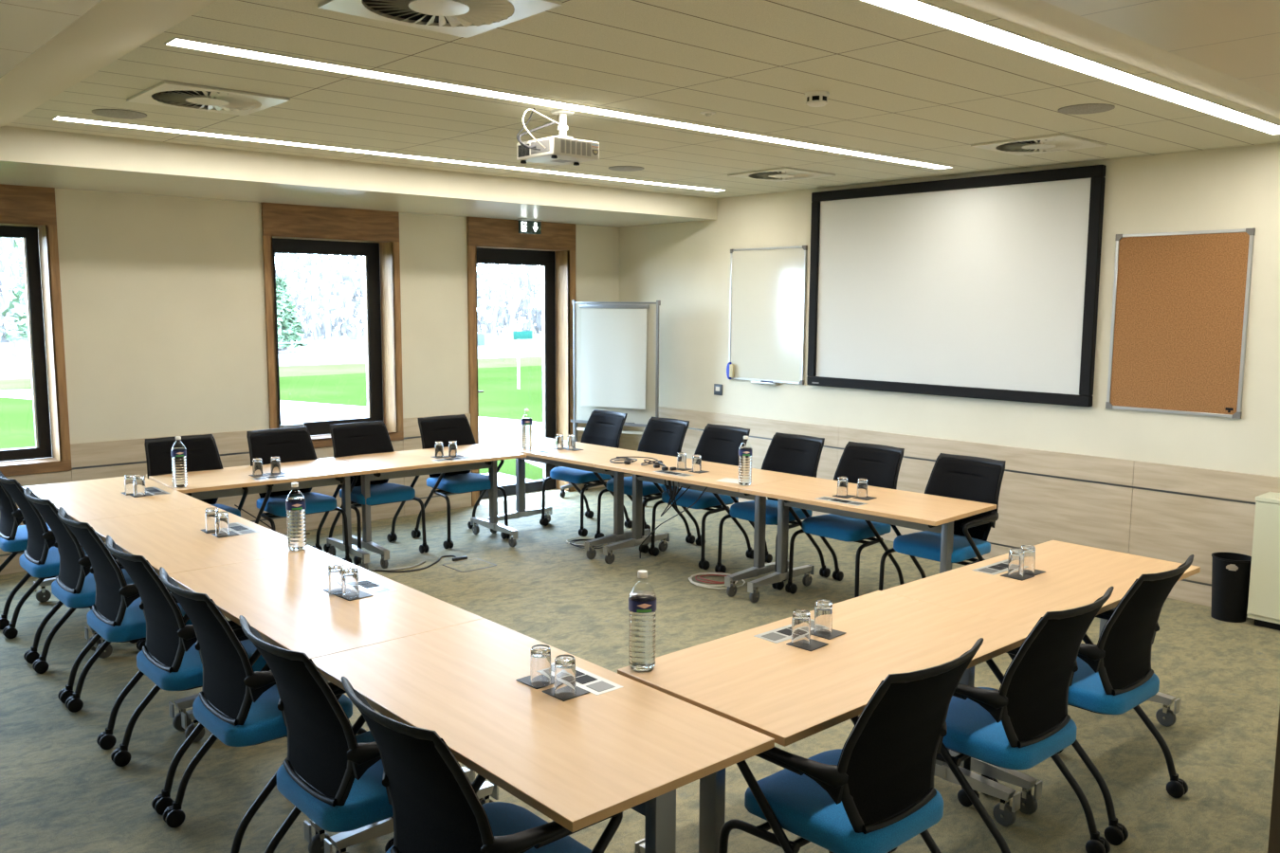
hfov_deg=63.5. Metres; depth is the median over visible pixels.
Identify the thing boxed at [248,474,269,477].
coaster
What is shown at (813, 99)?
smoke detector
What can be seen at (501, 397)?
lawn
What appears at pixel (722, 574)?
coiled cable
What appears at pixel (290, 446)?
backrest
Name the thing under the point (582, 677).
socket
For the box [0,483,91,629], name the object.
chair
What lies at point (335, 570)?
tumbler
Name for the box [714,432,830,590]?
chair
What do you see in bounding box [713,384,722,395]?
wall socket
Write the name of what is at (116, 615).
chair
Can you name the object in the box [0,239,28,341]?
evergreen tree
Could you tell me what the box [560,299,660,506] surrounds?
flip chart
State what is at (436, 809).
chair
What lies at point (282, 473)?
coaster
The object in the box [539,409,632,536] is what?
chair
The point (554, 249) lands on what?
door
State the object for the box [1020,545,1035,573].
tumbler
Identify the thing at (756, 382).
tray
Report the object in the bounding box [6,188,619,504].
wall
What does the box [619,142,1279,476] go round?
wall
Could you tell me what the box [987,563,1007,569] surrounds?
socket
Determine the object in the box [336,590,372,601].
coaster
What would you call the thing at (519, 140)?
cable
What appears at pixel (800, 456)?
backrest
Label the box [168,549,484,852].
folding table
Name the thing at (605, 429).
backrest
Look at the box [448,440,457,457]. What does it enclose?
tumbler
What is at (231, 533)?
coaster
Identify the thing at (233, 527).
socket
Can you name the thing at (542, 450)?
folding table
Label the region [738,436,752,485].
water bottle
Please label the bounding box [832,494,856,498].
coaster
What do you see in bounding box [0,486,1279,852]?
floor
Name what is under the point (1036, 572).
coaster
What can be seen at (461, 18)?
ceiling vent
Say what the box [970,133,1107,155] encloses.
ceiling vent
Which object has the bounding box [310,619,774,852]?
folding table
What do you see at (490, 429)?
path
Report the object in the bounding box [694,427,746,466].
backrest
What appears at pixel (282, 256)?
bare tree
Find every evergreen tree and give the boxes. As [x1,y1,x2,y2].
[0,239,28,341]
[275,275,308,352]
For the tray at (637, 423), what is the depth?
9.98 m
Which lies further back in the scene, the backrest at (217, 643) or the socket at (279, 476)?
the socket at (279, 476)
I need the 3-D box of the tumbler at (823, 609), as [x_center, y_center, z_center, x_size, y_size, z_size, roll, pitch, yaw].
[0.651,0.677,3.669,0.065,0.114,0.065,3,7,22]
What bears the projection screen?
attached to the wall at (685, 266)
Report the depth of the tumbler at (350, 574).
4.07 m
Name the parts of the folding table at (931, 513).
leg, rail, leg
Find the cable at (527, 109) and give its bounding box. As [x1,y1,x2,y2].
[522,109,558,148]
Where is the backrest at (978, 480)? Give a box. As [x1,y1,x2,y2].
[926,457,1001,530]
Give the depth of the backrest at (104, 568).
4.44 m
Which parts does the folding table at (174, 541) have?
data port plate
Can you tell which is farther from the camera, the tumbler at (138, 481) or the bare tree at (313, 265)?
the bare tree at (313, 265)
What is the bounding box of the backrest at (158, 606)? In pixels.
[112,543,185,624]
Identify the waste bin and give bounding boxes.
[1210,551,1251,622]
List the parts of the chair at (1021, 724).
leg, leg, leg, armrest, seat, leg, armrest, backrest, frame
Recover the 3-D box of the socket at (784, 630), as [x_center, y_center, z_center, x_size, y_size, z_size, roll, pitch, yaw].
[0.550,0.731,3.707,0.118,0.002,0.062,-6,9,-41]
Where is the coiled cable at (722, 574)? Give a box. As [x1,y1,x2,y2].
[688,572,745,589]
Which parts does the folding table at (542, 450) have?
leg, rail, leg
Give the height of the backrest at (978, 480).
0.388 m
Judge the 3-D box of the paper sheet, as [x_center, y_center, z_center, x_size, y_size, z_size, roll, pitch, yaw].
[0.625,0.360,6.836,0.210,0.001,0.150,5,8,34]
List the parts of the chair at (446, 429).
leg, leg, frame, backrest, seat, leg, leg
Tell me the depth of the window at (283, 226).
8.88 m
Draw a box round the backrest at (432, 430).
[420,418,475,449]
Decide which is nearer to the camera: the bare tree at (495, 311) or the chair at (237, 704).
the chair at (237, 704)
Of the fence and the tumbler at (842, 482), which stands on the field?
the fence
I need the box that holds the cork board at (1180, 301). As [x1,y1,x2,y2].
[1105,227,1255,419]
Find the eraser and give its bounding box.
[726,362,734,379]
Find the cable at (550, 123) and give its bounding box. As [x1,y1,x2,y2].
[517,122,555,148]
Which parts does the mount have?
ceiling plate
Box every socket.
[146,489,161,493]
[229,525,248,530]
[266,475,286,478]
[358,580,379,588]
[442,555,496,572]
[575,670,597,684]
[663,472,680,475]
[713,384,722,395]
[776,626,791,636]
[829,498,850,503]
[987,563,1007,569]
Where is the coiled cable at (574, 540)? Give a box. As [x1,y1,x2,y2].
[569,539,608,548]
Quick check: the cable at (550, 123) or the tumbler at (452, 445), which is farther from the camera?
the tumbler at (452, 445)
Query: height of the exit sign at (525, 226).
0.135 m
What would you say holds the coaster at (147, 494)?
on the folding table at (100, 499)
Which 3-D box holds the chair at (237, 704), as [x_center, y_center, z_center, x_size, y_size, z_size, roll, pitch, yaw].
[-1.346,0.979,3.678,0.596,0.977,0.592,-6,9,-41]
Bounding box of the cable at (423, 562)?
[367,561,425,570]
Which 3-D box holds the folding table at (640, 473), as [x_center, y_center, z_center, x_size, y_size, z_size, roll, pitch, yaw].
[0.391,0.671,7.339,0.700,0.742,1.368,-6,10,-44]
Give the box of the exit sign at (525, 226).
[516,218,542,234]
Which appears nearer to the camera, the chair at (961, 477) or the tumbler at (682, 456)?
the chair at (961, 477)
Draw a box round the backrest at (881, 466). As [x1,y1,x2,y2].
[834,446,900,489]
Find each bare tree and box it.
[0,237,17,335]
[0,237,20,357]
[9,237,22,350]
[277,253,286,277]
[308,254,319,340]
[319,254,330,345]
[490,264,500,337]
[499,264,516,340]
[506,264,520,345]
[515,265,533,335]
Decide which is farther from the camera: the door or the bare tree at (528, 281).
the bare tree at (528, 281)
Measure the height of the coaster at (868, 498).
0.003 m
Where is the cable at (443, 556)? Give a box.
[375,555,457,572]
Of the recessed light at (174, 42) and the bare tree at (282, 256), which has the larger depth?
the bare tree at (282, 256)
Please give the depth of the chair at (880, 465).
6.76 m
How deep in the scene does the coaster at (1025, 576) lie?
4.45 m
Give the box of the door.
[466,217,576,506]
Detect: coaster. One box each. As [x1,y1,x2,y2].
[129,493,152,497]
[201,529,215,533]
[211,530,238,537]
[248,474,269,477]
[265,472,285,475]
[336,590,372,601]
[431,456,449,458]
[515,676,554,689]
[542,686,590,701]
[786,639,828,651]
[810,629,845,639]
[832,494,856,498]
[852,496,877,500]
[1000,572,1034,581]
[1024,568,1045,576]
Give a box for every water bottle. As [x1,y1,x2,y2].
[170,436,187,487]
[285,482,306,550]
[521,408,532,448]
[628,569,656,671]
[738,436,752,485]
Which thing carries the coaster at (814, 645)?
on the folding table at (751, 679)
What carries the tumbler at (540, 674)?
on the coaster at (525, 680)
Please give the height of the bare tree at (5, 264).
10.050 m
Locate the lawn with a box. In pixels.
[0,329,542,480]
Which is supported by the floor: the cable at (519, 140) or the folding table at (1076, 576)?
the folding table at (1076, 576)
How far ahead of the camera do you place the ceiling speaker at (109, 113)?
5.37 m
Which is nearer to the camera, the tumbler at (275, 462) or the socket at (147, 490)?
the socket at (147, 490)
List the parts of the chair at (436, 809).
armrest, frame, backrest, leg, seat, armrest, leg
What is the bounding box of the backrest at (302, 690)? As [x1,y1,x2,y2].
[248,625,347,715]
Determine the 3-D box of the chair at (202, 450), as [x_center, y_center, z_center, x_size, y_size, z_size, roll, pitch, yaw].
[-3.011,0.576,6.992,0.592,0.977,0.596,-6,9,-41]
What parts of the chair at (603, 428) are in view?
leg, leg, seat, leg, backrest, frame, leg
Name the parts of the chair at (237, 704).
frame, backrest, armrest, leg, armrest, seat, leg, leg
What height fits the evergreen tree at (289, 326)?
3.104 m
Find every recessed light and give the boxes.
[51,115,727,191]
[164,36,953,169]
[859,0,1279,134]
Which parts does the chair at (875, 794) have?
leg, leg, armrest, seat, leg, backrest, frame, armrest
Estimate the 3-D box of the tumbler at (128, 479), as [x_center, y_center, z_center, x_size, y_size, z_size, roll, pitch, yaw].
[-3.077,0.351,6.242,0.065,0.114,0.065,5,8,32]
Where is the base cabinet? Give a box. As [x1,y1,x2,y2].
[1247,492,1279,630]
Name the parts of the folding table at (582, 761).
data port plate, rail, leg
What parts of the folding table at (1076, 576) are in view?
leg, data port plate, leg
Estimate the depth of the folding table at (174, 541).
5.04 m
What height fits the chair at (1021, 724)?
0.977 m
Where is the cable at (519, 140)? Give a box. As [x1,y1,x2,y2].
[516,108,540,150]
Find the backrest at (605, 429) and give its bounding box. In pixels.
[581,413,623,448]
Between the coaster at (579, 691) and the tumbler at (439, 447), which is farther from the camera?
the tumbler at (439, 447)
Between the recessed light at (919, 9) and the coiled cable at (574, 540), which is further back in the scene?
the coiled cable at (574, 540)
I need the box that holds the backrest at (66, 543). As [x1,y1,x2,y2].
[30,493,85,555]
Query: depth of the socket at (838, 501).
6.15 m
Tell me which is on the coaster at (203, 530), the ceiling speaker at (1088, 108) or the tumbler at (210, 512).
the tumbler at (210, 512)
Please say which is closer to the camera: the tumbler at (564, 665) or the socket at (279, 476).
the tumbler at (564, 665)
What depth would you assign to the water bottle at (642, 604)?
3.27 m
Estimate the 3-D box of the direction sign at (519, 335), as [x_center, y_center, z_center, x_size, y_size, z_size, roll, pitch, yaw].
[-2.792,-1.614,24.550,0.540,1.420,0.080,-6,9,-41]
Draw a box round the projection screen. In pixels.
[806,164,1106,407]
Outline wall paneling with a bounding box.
[618,406,1279,614]
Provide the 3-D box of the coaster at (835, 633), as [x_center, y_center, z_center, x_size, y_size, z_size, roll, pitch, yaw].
[0.661,0.735,3.679,0.104,0.003,0.104,7,9,44]
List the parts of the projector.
connector panel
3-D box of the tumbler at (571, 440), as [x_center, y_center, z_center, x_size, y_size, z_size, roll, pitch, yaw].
[-0.550,0.121,8.282,0.065,0.114,0.065,2,7,10]
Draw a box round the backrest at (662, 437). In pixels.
[638,420,686,457]
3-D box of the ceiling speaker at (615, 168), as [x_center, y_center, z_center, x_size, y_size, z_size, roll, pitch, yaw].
[-0.098,-1.862,7.464,0.260,0.008,0.260,-6,9,-41]
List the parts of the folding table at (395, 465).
leg, rail, leg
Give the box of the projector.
[516,136,599,165]
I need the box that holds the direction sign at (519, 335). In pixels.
[512,329,532,388]
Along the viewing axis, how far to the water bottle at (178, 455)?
6.47 m
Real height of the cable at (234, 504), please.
0.296 m
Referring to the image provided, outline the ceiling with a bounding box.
[5,0,1279,198]
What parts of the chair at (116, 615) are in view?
frame, backrest, leg, armrest, armrest, seat, leg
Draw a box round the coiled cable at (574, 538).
[565,537,597,546]
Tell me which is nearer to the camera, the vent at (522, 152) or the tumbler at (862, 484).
the vent at (522, 152)
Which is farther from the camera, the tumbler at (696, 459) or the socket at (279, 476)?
the tumbler at (696, 459)
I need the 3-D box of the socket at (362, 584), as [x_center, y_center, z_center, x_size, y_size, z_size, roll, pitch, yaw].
[-1.131,0.654,4.282,0.062,0.002,0.118,-6,9,-41]
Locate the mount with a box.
[550,109,574,138]
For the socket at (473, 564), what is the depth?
7.55 m
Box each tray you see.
[570,420,646,427]
[751,381,779,384]
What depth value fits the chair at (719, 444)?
7.77 m
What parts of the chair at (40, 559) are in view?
backrest, frame, leg, leg, armrest, seat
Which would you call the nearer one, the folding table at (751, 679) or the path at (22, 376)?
the folding table at (751, 679)
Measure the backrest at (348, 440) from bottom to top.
0.388 m
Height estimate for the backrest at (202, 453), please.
0.388 m
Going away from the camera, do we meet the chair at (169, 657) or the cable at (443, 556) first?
the chair at (169, 657)
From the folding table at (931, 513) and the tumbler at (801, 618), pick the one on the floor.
the folding table at (931, 513)
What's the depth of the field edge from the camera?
31.52 m
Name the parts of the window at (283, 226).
frame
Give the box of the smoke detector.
[804,91,829,107]
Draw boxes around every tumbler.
[124,475,135,494]
[133,475,146,496]
[205,507,219,531]
[215,512,229,536]
[252,457,262,475]
[270,456,280,474]
[328,562,344,594]
[341,566,359,598]
[435,441,443,457]
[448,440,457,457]
[530,644,551,687]
[554,655,576,698]
[555,434,563,448]
[566,434,575,449]
[676,452,686,469]
[692,455,701,472]
[791,609,810,646]
[813,599,832,636]
[837,476,847,496]
[856,477,867,498]
[1007,548,1023,577]
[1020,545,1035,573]
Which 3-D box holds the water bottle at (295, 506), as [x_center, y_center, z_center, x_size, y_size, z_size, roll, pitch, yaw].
[-1.619,0.422,4.867,0.089,0.319,0.089,2,7,12]
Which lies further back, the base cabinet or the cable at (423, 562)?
the cable at (423, 562)
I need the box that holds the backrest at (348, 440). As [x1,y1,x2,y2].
[332,424,392,479]
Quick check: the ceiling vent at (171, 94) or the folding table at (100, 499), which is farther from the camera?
the folding table at (100, 499)
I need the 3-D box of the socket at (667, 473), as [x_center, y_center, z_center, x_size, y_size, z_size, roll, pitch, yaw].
[0.226,0.322,7.132,0.062,0.002,0.118,-6,10,-44]
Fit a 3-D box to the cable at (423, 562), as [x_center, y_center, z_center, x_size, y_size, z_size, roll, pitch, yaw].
[-1.892,1.016,7.416,0.717,0.014,0.180,-2,7,-18]
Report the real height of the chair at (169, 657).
0.977 m
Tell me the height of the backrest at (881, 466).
0.388 m
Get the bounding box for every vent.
[126,80,289,115]
[317,0,562,37]
[517,144,529,157]
[560,139,590,156]
[727,166,835,182]
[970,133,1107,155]
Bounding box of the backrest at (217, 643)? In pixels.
[166,575,251,664]
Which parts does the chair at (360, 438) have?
leg, leg, frame, backrest, seat, leg, leg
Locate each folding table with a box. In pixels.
[22,475,211,651]
[80,505,317,731]
[146,457,377,569]
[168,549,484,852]
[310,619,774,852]
[337,443,526,568]
[478,437,659,559]
[593,455,804,597]
[617,590,1032,852]
[738,475,996,603]
[881,540,1200,815]
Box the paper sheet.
[714,477,753,483]
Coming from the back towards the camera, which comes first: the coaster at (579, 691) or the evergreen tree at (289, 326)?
the evergreen tree at (289, 326)
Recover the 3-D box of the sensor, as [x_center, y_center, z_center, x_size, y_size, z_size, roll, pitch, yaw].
[0.349,-1.596,5.285,0.080,0.017,0.080,-6,9,-41]
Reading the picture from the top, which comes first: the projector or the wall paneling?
the projector
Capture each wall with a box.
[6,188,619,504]
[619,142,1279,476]
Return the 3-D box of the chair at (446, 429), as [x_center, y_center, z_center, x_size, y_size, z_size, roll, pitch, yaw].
[-1.464,0.421,8.359,0.592,0.977,0.596,-6,9,-41]
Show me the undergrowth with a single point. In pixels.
(346, 275)
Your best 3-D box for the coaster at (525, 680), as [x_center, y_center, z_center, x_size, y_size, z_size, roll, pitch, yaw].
[-0.311,0.786,3.203,0.104,0.003,0.104,-6,9,-44]
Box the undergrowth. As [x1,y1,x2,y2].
[0,237,541,343]
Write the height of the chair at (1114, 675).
0.977 m
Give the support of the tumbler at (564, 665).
on the coaster at (579, 691)
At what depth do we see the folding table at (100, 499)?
6.12 m
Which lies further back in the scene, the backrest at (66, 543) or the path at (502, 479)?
the path at (502, 479)
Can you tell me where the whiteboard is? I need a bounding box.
[729,245,807,384]
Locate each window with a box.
[0,183,72,476]
[260,202,403,448]
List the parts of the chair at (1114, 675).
leg, armrest, seat, leg, armrest, backrest, frame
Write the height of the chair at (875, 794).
0.977 m
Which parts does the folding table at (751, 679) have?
leg, data port plate, leg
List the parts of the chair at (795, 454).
leg, leg, seat, leg, backrest, frame, leg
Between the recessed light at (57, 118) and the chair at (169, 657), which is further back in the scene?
the recessed light at (57, 118)
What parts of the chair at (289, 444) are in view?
leg, leg, frame, backrest, seat, leg, leg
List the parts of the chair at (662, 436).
leg, leg, seat, leg, backrest, frame, leg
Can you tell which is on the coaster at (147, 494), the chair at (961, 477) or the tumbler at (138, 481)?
the tumbler at (138, 481)
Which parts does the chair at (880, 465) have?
leg, leg, seat, backrest, leg, frame, leg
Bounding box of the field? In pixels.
[0,329,541,376]
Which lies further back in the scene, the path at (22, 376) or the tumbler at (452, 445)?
the path at (22, 376)
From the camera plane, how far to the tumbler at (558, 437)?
8.28 m
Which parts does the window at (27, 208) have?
frame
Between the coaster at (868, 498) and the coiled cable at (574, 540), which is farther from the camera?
the coiled cable at (574, 540)
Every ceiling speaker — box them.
[91,109,146,118]
[608,165,644,171]
[1058,103,1115,114]
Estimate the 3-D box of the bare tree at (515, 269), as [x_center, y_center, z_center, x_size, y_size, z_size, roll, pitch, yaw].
[-5.022,-9.456,48.627,6.298,11.318,9.029,-6,10,-44]
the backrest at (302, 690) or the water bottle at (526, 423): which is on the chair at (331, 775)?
the backrest at (302, 690)
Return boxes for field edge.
[0,356,541,389]
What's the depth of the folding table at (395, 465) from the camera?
7.82 m
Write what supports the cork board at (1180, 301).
attached to the wall at (685, 266)
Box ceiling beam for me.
[0,0,217,127]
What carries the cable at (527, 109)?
attached to the projector
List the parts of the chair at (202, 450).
backrest, frame, seat, leg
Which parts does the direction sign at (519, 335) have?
post, sign panel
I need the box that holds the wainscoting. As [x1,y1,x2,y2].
[0,413,608,575]
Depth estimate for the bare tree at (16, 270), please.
41.60 m
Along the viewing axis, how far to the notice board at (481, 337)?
26.04 m
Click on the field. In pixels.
(13, 367)
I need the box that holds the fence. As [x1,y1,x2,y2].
[0,336,541,360]
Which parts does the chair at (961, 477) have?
leg, leg, seat, backrest, frame, leg, armrest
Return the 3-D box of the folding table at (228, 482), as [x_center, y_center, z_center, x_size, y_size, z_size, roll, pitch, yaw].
[-2.586,0.679,7.136,1.323,0.742,0.735,-5,9,-39]
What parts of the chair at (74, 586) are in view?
frame, backrest, leg, leg, seat, armrest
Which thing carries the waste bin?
on the floor
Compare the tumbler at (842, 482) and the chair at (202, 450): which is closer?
the tumbler at (842, 482)
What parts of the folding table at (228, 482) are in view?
rail, leg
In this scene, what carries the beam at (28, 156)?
attached to the wall at (163, 309)
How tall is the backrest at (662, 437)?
0.388 m
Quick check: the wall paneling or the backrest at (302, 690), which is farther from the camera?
the wall paneling
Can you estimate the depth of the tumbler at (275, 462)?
6.99 m
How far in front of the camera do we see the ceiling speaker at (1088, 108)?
5.08 m
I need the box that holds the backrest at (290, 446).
[249,430,315,464]
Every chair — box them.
[0,471,138,663]
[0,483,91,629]
[24,487,146,704]
[57,507,192,749]
[105,535,285,815]
[144,434,248,592]
[159,566,366,852]
[238,615,458,852]
[246,426,352,563]
[323,420,429,565]
[341,676,622,852]
[411,414,510,548]
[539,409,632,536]
[594,416,694,553]
[648,423,753,569]
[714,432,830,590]
[718,638,983,852]
[785,441,904,598]
[878,453,1005,590]
[887,586,1114,852]
[981,554,1194,845]
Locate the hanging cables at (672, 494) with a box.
[640,479,707,558]
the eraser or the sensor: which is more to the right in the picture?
the eraser
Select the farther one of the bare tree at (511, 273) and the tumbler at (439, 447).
the bare tree at (511, 273)
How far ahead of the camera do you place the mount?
5.25 m
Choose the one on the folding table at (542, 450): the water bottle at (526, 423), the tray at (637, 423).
the water bottle at (526, 423)
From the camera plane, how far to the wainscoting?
8.22 m
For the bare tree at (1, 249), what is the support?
on the field
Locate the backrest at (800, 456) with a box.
[762,437,821,476]
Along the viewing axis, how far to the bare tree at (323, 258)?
48.48 m
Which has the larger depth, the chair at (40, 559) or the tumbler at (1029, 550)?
the chair at (40, 559)
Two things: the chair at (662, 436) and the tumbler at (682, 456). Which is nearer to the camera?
the tumbler at (682, 456)
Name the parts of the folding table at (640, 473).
leg, rail, leg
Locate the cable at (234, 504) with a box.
[234,504,310,536]
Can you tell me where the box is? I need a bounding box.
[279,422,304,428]
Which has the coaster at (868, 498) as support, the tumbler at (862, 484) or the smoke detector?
the tumbler at (862, 484)
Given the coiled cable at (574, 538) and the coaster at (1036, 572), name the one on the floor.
the coiled cable at (574, 538)
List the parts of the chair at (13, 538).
backrest, leg, frame, armrest, seat, leg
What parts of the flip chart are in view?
leg, board panel, frame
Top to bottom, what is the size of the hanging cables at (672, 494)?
0.692 m
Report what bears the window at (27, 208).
in the wall at (163, 309)
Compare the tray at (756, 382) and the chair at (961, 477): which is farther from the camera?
the tray at (756, 382)
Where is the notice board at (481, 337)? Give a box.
[477,333,484,346]
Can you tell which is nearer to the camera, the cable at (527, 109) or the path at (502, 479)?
the cable at (527, 109)
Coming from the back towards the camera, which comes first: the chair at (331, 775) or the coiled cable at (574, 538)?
the coiled cable at (574, 538)
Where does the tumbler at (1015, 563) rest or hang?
on the coaster at (1025, 576)
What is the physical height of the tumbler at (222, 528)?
0.114 m
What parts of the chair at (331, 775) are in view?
frame, backrest, armrest, leg, seat, armrest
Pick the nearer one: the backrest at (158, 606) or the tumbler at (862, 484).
the backrest at (158, 606)
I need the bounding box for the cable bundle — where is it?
[609,457,676,471]
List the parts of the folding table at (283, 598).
data port plate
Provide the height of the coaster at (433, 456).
0.003 m
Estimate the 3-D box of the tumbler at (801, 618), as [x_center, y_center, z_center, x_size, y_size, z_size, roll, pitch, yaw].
[0.554,0.690,3.550,0.065,0.114,0.065,0,7,-6]
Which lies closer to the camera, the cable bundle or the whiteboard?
the cable bundle
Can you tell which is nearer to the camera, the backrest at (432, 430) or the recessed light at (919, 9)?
the recessed light at (919, 9)
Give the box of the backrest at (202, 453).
[147,438,220,475]
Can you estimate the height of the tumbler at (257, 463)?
0.114 m
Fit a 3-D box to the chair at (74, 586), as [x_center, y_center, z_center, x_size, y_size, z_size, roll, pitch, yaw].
[-2.728,0.788,5.220,0.596,0.977,0.592,-6,9,-41]
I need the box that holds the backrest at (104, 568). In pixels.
[64,513,126,582]
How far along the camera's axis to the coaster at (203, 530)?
5.22 m
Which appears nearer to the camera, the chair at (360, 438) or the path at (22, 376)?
the chair at (360, 438)
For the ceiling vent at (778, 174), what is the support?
in the ceiling
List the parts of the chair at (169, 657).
frame, backrest, leg, armrest, seat, armrest, leg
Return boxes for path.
[0,375,31,379]
[0,389,542,468]
[482,472,532,485]
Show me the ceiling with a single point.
(899, 85)
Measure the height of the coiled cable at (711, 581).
0.019 m
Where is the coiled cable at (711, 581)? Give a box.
[694,572,727,584]
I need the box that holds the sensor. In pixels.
[700,110,715,116]
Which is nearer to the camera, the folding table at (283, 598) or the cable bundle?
the folding table at (283, 598)
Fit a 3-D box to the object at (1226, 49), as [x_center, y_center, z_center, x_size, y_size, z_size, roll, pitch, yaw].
[2.251,-1.327,3.365,6.019,0.310,1.599,-6,9,-41]

